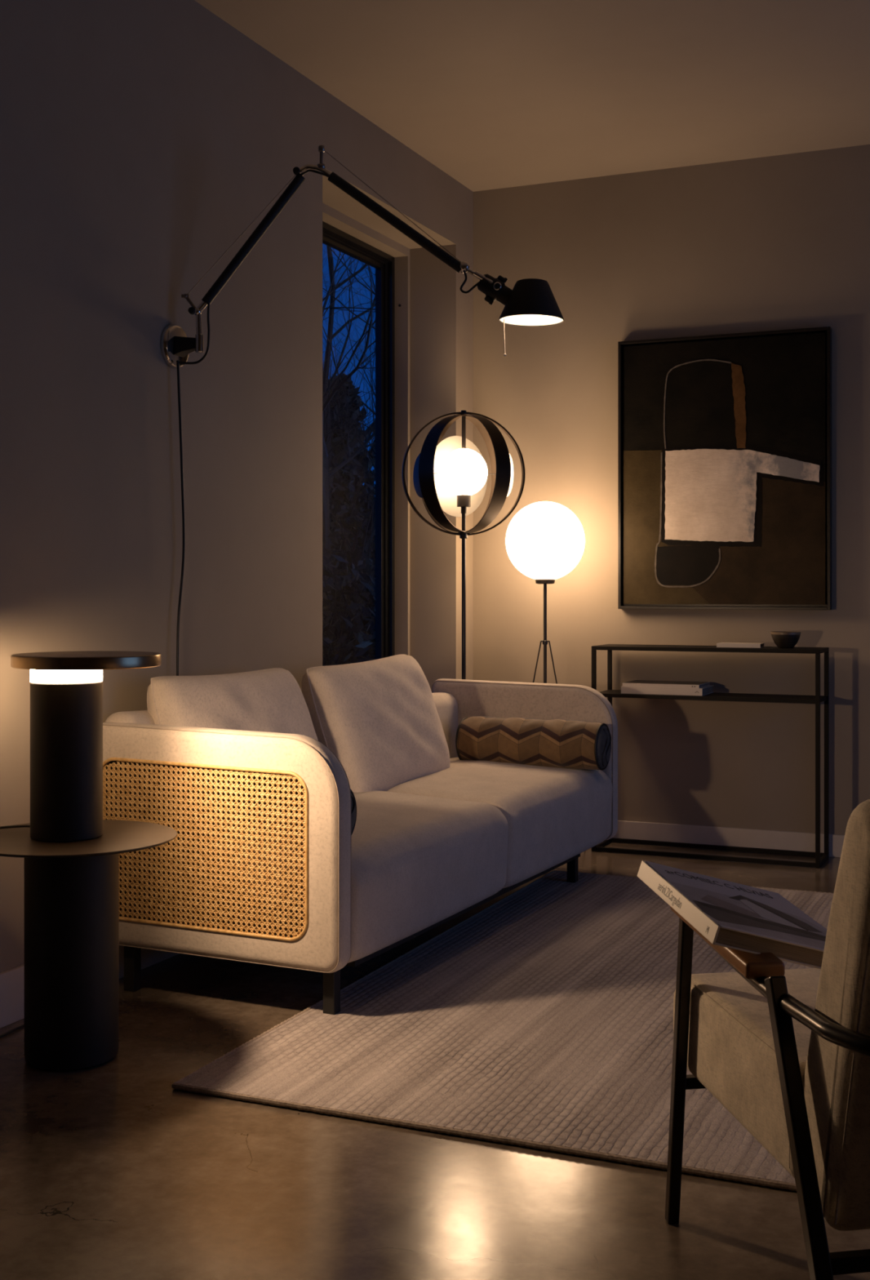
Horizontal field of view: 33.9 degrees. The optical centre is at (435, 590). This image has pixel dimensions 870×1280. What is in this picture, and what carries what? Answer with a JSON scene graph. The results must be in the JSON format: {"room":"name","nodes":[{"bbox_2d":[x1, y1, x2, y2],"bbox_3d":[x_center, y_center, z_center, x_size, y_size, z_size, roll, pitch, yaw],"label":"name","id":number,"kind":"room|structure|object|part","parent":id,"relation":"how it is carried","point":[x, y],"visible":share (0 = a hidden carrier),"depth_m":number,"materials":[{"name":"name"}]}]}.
{"room":"living room","nodes":[
{"label":"living room","id":0,"kind":"room"},
{"bbox_2d":[0,0,473,973],"bbox_3d":[-1.723,-0.364,2.639,0.378,2.928,8.672,0,0,23],"label":"wall","id":1,"kind":"structure","parent":0,"point":[140,140],"depth_m":4.31,"materials":[{"name":"paint"}]},
{"bbox_2d":[0,945,179,1028],"bbox_3d":[-1.546,1.032,2.555,0.014,0.135,8.658,0,0,23],"label":"baseboard","id":2,"kind":"structure","parent":1,"relation":"attached to","point":[11,980],"depth_m":3.65,"materials":[{"name":"paint"}]},
{"bbox_2d":[322,221,400,659],"bbox_3d":[-0.447,-0.338,5.905,0.116,2.336,1.212,0,0,23],"label":"window","id":3,"kind":"structure","parent":1,"relation":"in","point":[384,263],"depth_m":6.41,"materials":[{"name":"black metal"}]},
{"bbox_2d":[160,145,564,675],"bbox_3d":[-0.213,-0.216,4.310,1.200,2.233,0.195,0,0,3],"label":"wall lamp","id":4,"kind":"object","parent":1,"relation":"attached to","point":[531,302],"visible":0.97,"depth_m":4.27,"materials":[{"name":"black metal"}]},
{"bbox_3d":[-0.768,0.105,4.294,0.038,1.590,0.028,0,0,-22],"label":"power cord","id":5,"kind":"part","parent":4,"relation":"part of","materials":[{"name":"black rubber"}]},
{"bbox_3d":[-0.734,-0.862,4.280,0.051,0.058,0.015,0,0,0],"label":"spring post","id":6,"kind":"part","parent":4,"relation":"part of","materials":[{"name":"metal"}]},
{"bbox_3d":[-0.728,-0.838,4.276,0.020,0.020,0.020,0,0,0],"label":"knob","id":7,"kind":"part","parent":4,"relation":"part of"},
{"bbox_3d":[-0.721,-0.771,4.282,0.101,0.183,0.019,0,0,10],"label":"power cord","id":8,"kind":"part","parent":4,"relation":"part of","materials":[{"name":"black rubber"}]},
{"bbox_3d":[-0.708,-0.798,4.280,0.019,0.064,0.017,0,0,23],"label":"swivel post","id":9,"kind":"part","parent":4,"relation":"part of","materials":[{"name":"silver metal"}]},
{"bbox_3d":[-0.544,-1.052,4.280,0.312,0.396,0.028,0,0,0],"label":"arm","id":10,"kind":"part","parent":4,"relation":"part of"},
{"bbox_3d":[-0.414,-1.256,4.274,0.021,0.021,0.020,0,0,0],"label":"knob","id":11,"kind":"part","parent":4,"relation":"part of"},
{"bbox_3d":[-0.360,-1.248,4.268,0.089,0.023,0.007,0,0,0],"label":"power cord","id":12,"kind":"part","parent":4,"relation":"part of","materials":[{"name":"black rubber"}]},
{"bbox_3d":[-0.341,-1.297,4.280,0.025,0.071,0.025,0,0,23],"label":"spring post","id":13,"kind":"part","parent":4,"relation":"part of","materials":[{"name":"metal"}]},
{"bbox_3d":[-0.117,-1.103,4.280,0.410,0.303,0.029,0,0,0],"label":"arm","id":14,"kind":"part","parent":4,"relation":"part of"},
{"bbox_3d":[0.108,-0.925,4.277,0.067,0.069,0.018,0,0,-4],"label":"power cord","id":15,"kind":"part","parent":4,"relation":"part of","materials":[{"name":"black rubber"}]},
{"bbox_3d":[0.146,-0.931,4.267,0.110,0.075,0.031,0,0,11],"label":"head rod","id":16,"kind":"part","parent":4,"relation":"part of","materials":[{"name":"silver metal"}]},
{"bbox_2d":[477,274,512,305],"bbox_3d":[0.191,-0.896,4.280,0.129,0.105,0.062,0,0,0],"label":"joint","id":17,"kind":"object","parent":4,"relation":"attached to","point":[494,289],"depth_m":4.26,"materials":[{"name":"black metal"}]},
{"bbox_3d":[0.209,-0.759,4.280,0.009,0.112,0.008,0,0,23],"label":"pull cord","id":18,"kind":"part","parent":4,"relation":"part of","materials":[{"name":"silver metal"}]},
{"bbox_3d":[0.289,-0.868,4.280,0.195,0.121,0.195,0,0,23],"label":"lamp shade","id":19,"kind":"part","parent":4,"relation":"part of","materials":[{"name":"black metal"}]},
{"bbox_2d":[0,842,869,1279],"bbox_3d":[0.601,1.160,1.643,4.720,0.120,8.692,0,0,23],"label":"floor","id":20,"kind":"structure","parent":0,"point":[109,1171],"depth_m":2.65,"materials":[{"name":"concrete"}]},
{"bbox_2d":[0,819,177,1071],"bbox_3d":[-0.855,0.838,3.360,0.489,0.520,0.489,0,0,23],"label":"side table","id":21,"kind":"object","parent":20,"relation":"on","point":[72,888],"visible":0.84,"depth_m":3.27,"materials":[{"name":"metal"}]},
{"bbox_2d":[0,650,161,1037],"bbox_3d":[-0.859,0.626,3.442,0.483,0.954,0.642,0,0,23],"label":"table lamp","id":22,"kind":"object","parent":21,"relation":"on","point":[66,687],"visible":0.98,"depth_m":3.29,"materials":[{"name":"black metal"}]},
{"bbox_3d":[-0.991,0.833,3.500,0.194,0.540,0.642,0,0,23],"label":"power cord","id":23,"kind":"part","parent":22,"relation":"part of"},
{"bbox_2d":[102,678,617,1014],"bbox_3d":[-0.107,0.719,4.768,0.805,0.762,2.234,0,0,26],"label":"sofa","id":24,"kind":"object","parent":20,"relation":"on","point":[264,864],"visible":0.9,"depth_m":3.85,"materials":[{"name":"fabric"}]},
{"bbox_3d":[-0.834,1.036,3.933,0.034,0.129,0.034,0,0,26],"label":"leg","id":25,"kind":"part","parent":24,"relation":"part of","materials":[{"name":"black metal"}]},
{"bbox_3d":[-0.625,0.679,3.787,0.666,0.431,0.005,0,0,26],"label":"cane panel","id":26,"kind":"part","parent":24,"relation":"part of","materials":[{"name":"wicker"}]},
{"bbox_3d":[-0.580,0.669,3.804,0.790,0.611,0.078,0,0,26],"label":"arm","id":27,"kind":"part","parent":24,"relation":"part of","materials":[{"name":"fabric"}]},
{"bbox_2d":[146,667,318,740],"bbox_3d":[-0.576,0.480,4.299,0.282,0.472,0.741,0,0,28],"label":"sofa cushion","id":28,"kind":"object","parent":24,"relation":"on","point":[268,700],"visible":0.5,"depth_m":4.19,"materials":[{"name":"fabric"}]},
{"bbox_3d":[-0.409,0.656,4.913,0.134,0.637,2.169,0,0,26],"label":"backrest","id":29,"kind":"part","parent":24,"relation":"part of","materials":[{"name":"fabric"}]},
{"bbox_3d":[-0.267,1.030,3.682,0.034,0.117,0.034,0,0,26],"label":"leg","id":30,"kind":"part","parent":24,"relation":"part of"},
{"bbox_2d":[350,788,356,834],"bbox_3d":[-0.433,0.591,3.865,0.451,0.164,0.170,0,0,26],"label":"bolster cushion","id":31,"kind":"object","parent":24,"relation":"on","point":[353,797],"visible":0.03,"depth_m":3.81,"materials":[{"name":"fabric"}]},
{"bbox_2d":[302,653,449,792],"bbox_3d":[-0.195,0.482,5.042,0.294,0.485,0.786,0,0,28],"label":"sofa cushion","id":32,"kind":"object","parent":24,"relation":"on","point":[380,717],"visible":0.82,"depth_m":4.85,"materials":[{"name":"fabric"}]},
{"bbox_2d":[347,791,508,963],"bbox_3d":[-0.268,0.812,4.272,0.665,0.317,1.030,0,0,26],"label":"seat cushion","id":33,"kind":"object","parent":24,"relation":"on","point":[419,862],"depth_m":4.09,"materials":[{"name":"fabric"}]},
{"bbox_3d":[-0.155,0.984,4.691,0.685,0.026,1.805,0,0,26],"label":"rail","id":34,"kind":"part","parent":24,"relation":"part of","materials":[{"name":"black metal"}]},
{"bbox_2d":[387,756,612,888],"bbox_3d":[0.181,0.812,5.204,0.665,0.317,1.030,0,0,26],"label":"seat cushion","id":35,"kind":"object","parent":24,"relation":"on","point":[553,815],"depth_m":4.98,"materials":[{"name":"fabric"}]},
{"bbox_3d":[0.352,0.669,5.738,0.790,0.611,0.078,0,0,26],"label":"arm","id":36,"kind":"part","parent":24,"relation":"part of","materials":[{"name":"fabric"}]},
{"bbox_2d":[455,716,611,770],"bbox_3d":[0.376,0.584,5.499,0.606,0.185,0.192,0,0,26],"label":"bolster cushion","id":37,"kind":"object","parent":24,"relation":"on","point":[555,743],"visible":0.95,"depth_m":5.41,"materials":[{"name":"fabric"}]},
{"bbox_3d":[0.514,1.030,5.337,0.034,0.117,0.034,0,0,26],"label":"leg","id":38,"kind":"part","parent":24,"relation":"part of","materials":[{"name":"black metal"}]},
{"bbox_2d":[401,410,524,679],"bbox_3d":[0.120,0.174,5.964,0.480,1.852,0.490,0,0,23],"label":"floor lamp","id":39,"kind":"object","parent":20,"relation":"on","point":[450,475],"visible":0.92,"depth_m":5.92,"materials":[{"name":"black metal"}]},
{"bbox_3d":[0.120,-0.494,5.964,0.199,0.199,0.199,0,0,23],"label":"globe","id":40,"kind":"part","parent":39,"relation":"part of","materials":[{"name":"white glass"}]},
{"bbox_3d":[0.120,-0.670,5.964,0.023,0.164,0.023,0,0,23],"label":"post","id":41,"kind":"part","parent":39,"relation":"part of","materials":[{"name":"black metal"}]},
{"bbox_2d":[457,494,471,506],"bbox_3d":[0.120,-0.382,5.964,0.057,0.063,0.057,0,0,23],"label":"socket","id":42,"kind":"object","parent":39,"relation":"attached to","point":[463,500],"depth_m":5.94,"materials":[{"name":"black metal"}]},
{"bbox_2d":[171,870,833,1191],"bbox_3d":[0.751,1.093,3.997,1.774,0.014,2.628,0,0,23],"label":"area rug","id":43,"kind":"object","parent":20,"relation":"on","point":[543,1018],"visible":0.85,"depth_m":3.44,"materials":[{"name":"fabric"}]},
{"bbox_2d":[505,501,585,684],"bbox_3d":[0.470,0.360,6.085,0.337,1.481,0.337,0,0,44],"label":"floor lamp","id":44,"kind":"object","parent":20,"relation":"on","point":[545,540],"visible":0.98,"depth_m":5.97,"materials":[{"name":"white glass"}]},
{"bbox_3d":[0.379,0.657,6.109,0.188,0.888,0.006,0,0,15],"label":"leg","id":45,"kind":"part","parent":44,"relation":"part of","materials":[{"name":"black metal"}]},
{"bbox_3d":[0.470,-0.211,6.085,0.337,0.337,0.337,0,0,23],"label":"globe","id":46,"kind":"part","parent":44,"relation":"part of","materials":[{"name":"white glass"}]},
{"bbox_3d":[0.470,0.657,5.991,0.006,0.888,0.188,0,0,0],"label":"leg","id":47,"kind":"part","parent":44,"relation":"part of","materials":[{"name":"black metal"}]},
{"bbox_3d":[0.560,0.657,6.109,0.188,0.888,0.006,0,0,-15],"label":"leg","id":48,"kind":"part","parent":44,"relation":"part of","materials":[{"name":"black metal"}]},
{"bbox_2d":[591,644,828,868],"bbox_3d":[1.141,0.666,5.951,0.940,0.865,0.252,0,0,23],"label":"console table","id":49,"kind":"object","parent":20,"relation":"on","point":[820,857],"visible":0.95,"depth_m":5.87,"materials":[{"name":"black metal"}]},
{"bbox_3d":[0.671,0.674,6.027,0.017,0.849,0.017,0,0,23],"label":"leg","id":50,"kind":"part","parent":49,"relation":"part of","materials":[{"name":"black metal"}]},
{"bbox_3d":[0.764,0.674,6.242,0.017,0.849,0.017,0,0,23],"label":"leg","id":51,"kind":"part","parent":49,"relation":"part of","materials":[{"name":"black metal"}]},
{"bbox_2d":[621,684,712,695],"bbox_3d":[0.984,0.418,6.040,0.345,0.030,0.216,0,0,23],"label":"book","id":52,"kind":"object","parent":49,"relation":"on","point":[707,690],"visible":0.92,"depth_m":5.94,"materials":[{"name":"paper"}]},
{"bbox_2d":[622,680,710,688],"bbox_3d":[0.980,0.396,6.043,0.325,0.014,0.206,0,0,23],"label":"book","id":53,"kind":"object","parent":52,"relation":"on","point":[680,684],"visible":1,"depth_m":5.98,"materials":[{"name":"paper"}]},
{"bbox_3d":[1.141,1.089,5.951,0.940,0.017,0.252,0,0,23],"label":"rail","id":54,"kind":"part","parent":49,"relation":"part of","materials":[{"name":"black metal"}]},
{"bbox_2d":[599,689,826,703],"bbox_3d":[1.141,0.441,5.951,0.930,0.015,0.242,0,0,23],"label":"shelf","id":55,"kind":"object","parent":49,"relation":"attached to","point":[817,699],"depth_m":5.86,"materials":[{"name":"black metal"}]},
{"bbox_2d":[716,642,764,648],"bbox_3d":[1.268,0.226,5.917,0.178,0.016,0.125,0,0,21],"label":"booklet","id":56,"kind":"object","parent":49,"relation":"on","point":[752,645],"visible":1,"depth_m":5.87,"materials":[{"name":"white paper"}]},
{"bbox_2d":[770,631,800,648],"bbox_3d":[1.429,0.201,5.816,0.121,0.066,0.121,0,0,23],"label":"bowl","id":57,"kind":"object","parent":49,"relation":"on","point":[782,639],"visible":1,"depth_m":5.78,"materials":[{"name":"ceramic"}]},
{"bbox_3d":[1.518,0.674,5.660,0.017,0.849,0.017,0,0,23],"label":"leg","id":58,"kind":"part","parent":49,"relation":"part of","materials":[{"name":"black metal"}]},
{"bbox_3d":[1.611,0.674,5.875,0.017,0.849,0.017,0,0,23],"label":"leg","id":59,"kind":"part","parent":49,"relation":"part of","materials":[{"name":"black metal"}]},
{"bbox_2d":[665,799,869,1279],"bbox_3d":[0.815,0.689,2.226,0.724,0.831,0.780,0,0,-10],"label":"armchair","id":60,"kind":"object","parent":20,"relation":"on","point":[786,1053],"visible":0.91,"depth_m":1.99,"materials":[{"name":"fabric"}]},
{"bbox_3d":[0.421,0.823,2.456,0.022,0.557,0.086,0,0,-14],"label":"leg","id":61,"kind":"part","parent":60,"relation":"part of","materials":[{"name":"black metal"}]},
{"bbox_3d":[0.465,0.556,2.302,0.062,0.051,0.345,0,0,-10],"label":"armrest","id":62,"kind":"part","parent":60,"relation":"part of","materials":[{"name":"brown wood"}]},
{"bbox_2d":[637,860,826,968],"bbox_3d":[0.512,0.534,2.336,0.268,0.143,0.322,0,0,-13],"label":"book","id":63,"kind":"object","parent":60,"relation":"on","point":[729,914],"visible":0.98,"depth_m":2.28,"materials":[{"name":"paper"}]},
{"bbox_2d":[667,880,826,948],"bbox_3d":[0.526,0.526,2.287,0.265,0.001,0.195,16,4,-15],"label":"photo","id":64,"kind":"object","parent":63,"relation":"attached to","point":[691,893],"depth_m":2.28},
{"bbox_3d":[0.793,0.759,2.348,0.664,0.181,0.532,0,0,-10],"label":"seat","id":65,"kind":"part","parent":60,"relation":"part of","materials":[{"name":"fabric"}]},
{"bbox_3d":[0.511,0.830,1.951,0.025,0.548,0.259,0,0,-9],"label":"leg","id":66,"kind":"part","parent":60,"relation":"part of","materials":[{"name":"black metal"}]},
{"bbox_3d":[0.856,0.579,1.994,0.640,0.611,0.254,0,0,-10],"label":"backrest","id":67,"kind":"part","parent":60,"relation":"part of","materials":[{"name":"fabric"}]},
{"bbox_2d":[194,0,869,191],"bbox_3d":[0.534,-1.903,1.715,5.500,0.150,9.172,0,0,23],"label":"ceiling","id":68,"kind":"structure","parent":0,"point":[493,94],"depth_m":5.05,"materials":[{"name":"paint"}]},
{"bbox_2d":[473,144,869,835],"bbox_3d":[2.317,-0.364,5.777,5.460,2.928,0.300,0,0,23],"label":"wall","id":69,"kind":"structure","parent":0,"point":[776,242],"depth_m":6.17,"materials":[{"name":"paint"}]},
{"bbox_2d":[617,326,831,609],"bbox_3d":[1.220,-0.502,6.062,0.900,1.165,0.048,0,0,23],"label":"framed painting","id":70,"kind":"object","parent":69,"relation":"attached to","point":[725,440],"visible":1,"depth_m":6.04,"materials":[{"name":"black paint"}]},
{"bbox_2d":[613,820,844,857],"bbox_3d":[2.328,1.054,5.602,4.700,0.092,0.014,0,0,23],"label":"baseboard","id":71,"kind":"structure","parent":69,"relation":"attached to","point":[686,833],"depth_m":6.06,"materials":[{"name":"paint"}]},
{"label":"outside","id":72,"kind":"structure","parent":0,"visible":0},
{"bbox_3d":[-15.146,1.475,28.363,44.530,0.250,80.000,0,0,23],"label":"ground","id":73,"kind":"structure","parent":72,"visible":0},
{"bbox_2d":[322,509,375,666],"bbox_3d":[-0.722,0.432,10.293,1.824,2.218,2.164,0,0,29],"label":"shrub","id":74,"kind":"object","parent":73,"relation":"on","point":[353,635],"visible":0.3,"depth_m":10.26,"materials":[{"name":"green plant"}]},
{"bbox_2d":[322,244,375,538],"bbox_3d":[-0.302,-3.095,14.854,7.434,8.944,7.468,0,0,2],"label":"bare tree","id":75,"kind":"object","parent":73,"relation":"on","point":[330,336],"visible":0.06,"depth_m":14.58,"materials":[{"name":"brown plant"}]},
{"bbox_2d":[322,395,375,655],"bbox_3d":[-0.767,-0.203,12.696,3.392,3.198,3.441,0,0,20],"label":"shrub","id":76,"kind":"object","parent":73,"relation":"on","point":[348,518],"visible":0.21,"depth_m":12.69,"materials":[{"name":"green plant"}]},
{"bbox_2d":[322,244,375,656],"bbox_3d":[-1.908,-2.698,12.290,5.986,8.103,8.407,0,0,-17],"label":"bare tree","id":77,"kind":"object","parent":73,"relation":"on","point":[326,474],"visible":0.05,"depth_m":11.97,"materials":[{"name":"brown plant"}]},
{"bbox_2d":[327,369,375,655],"bbox_3d":[-1.037,-0.503,15.944,1.864,3.915,2.144,0,0,23],"label":"conifer","id":78,"kind":"object","parent":73,"relation":"on","point":[334,439],"visible":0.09,"depth_m":15.77,"materials":[{"name":"green plant"}]},
{"bbox_2d":[327,430,375,582],"bbox_3d":[-2.021,-0.588,14.207,3.590,3.902,3.415,0,0,-41],"label":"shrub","id":79,"kind":"object","parent":73,"relation":"on","point":[336,496],"visible":0.02,"depth_m":14.00,"materials":[{"name":"green plant"}]},
{"bbox_2d":[329,443,375,586],"bbox_3d":[0.784,-0.126,12.959,3.505,3.446,3.635,0,0,-35],"label":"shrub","id":80,"kind":"object","parent":73,"relation":"on","point":[331,443],"visible":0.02,"depth_m":13.02,"materials":[{"name":"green plant"}]}
]}

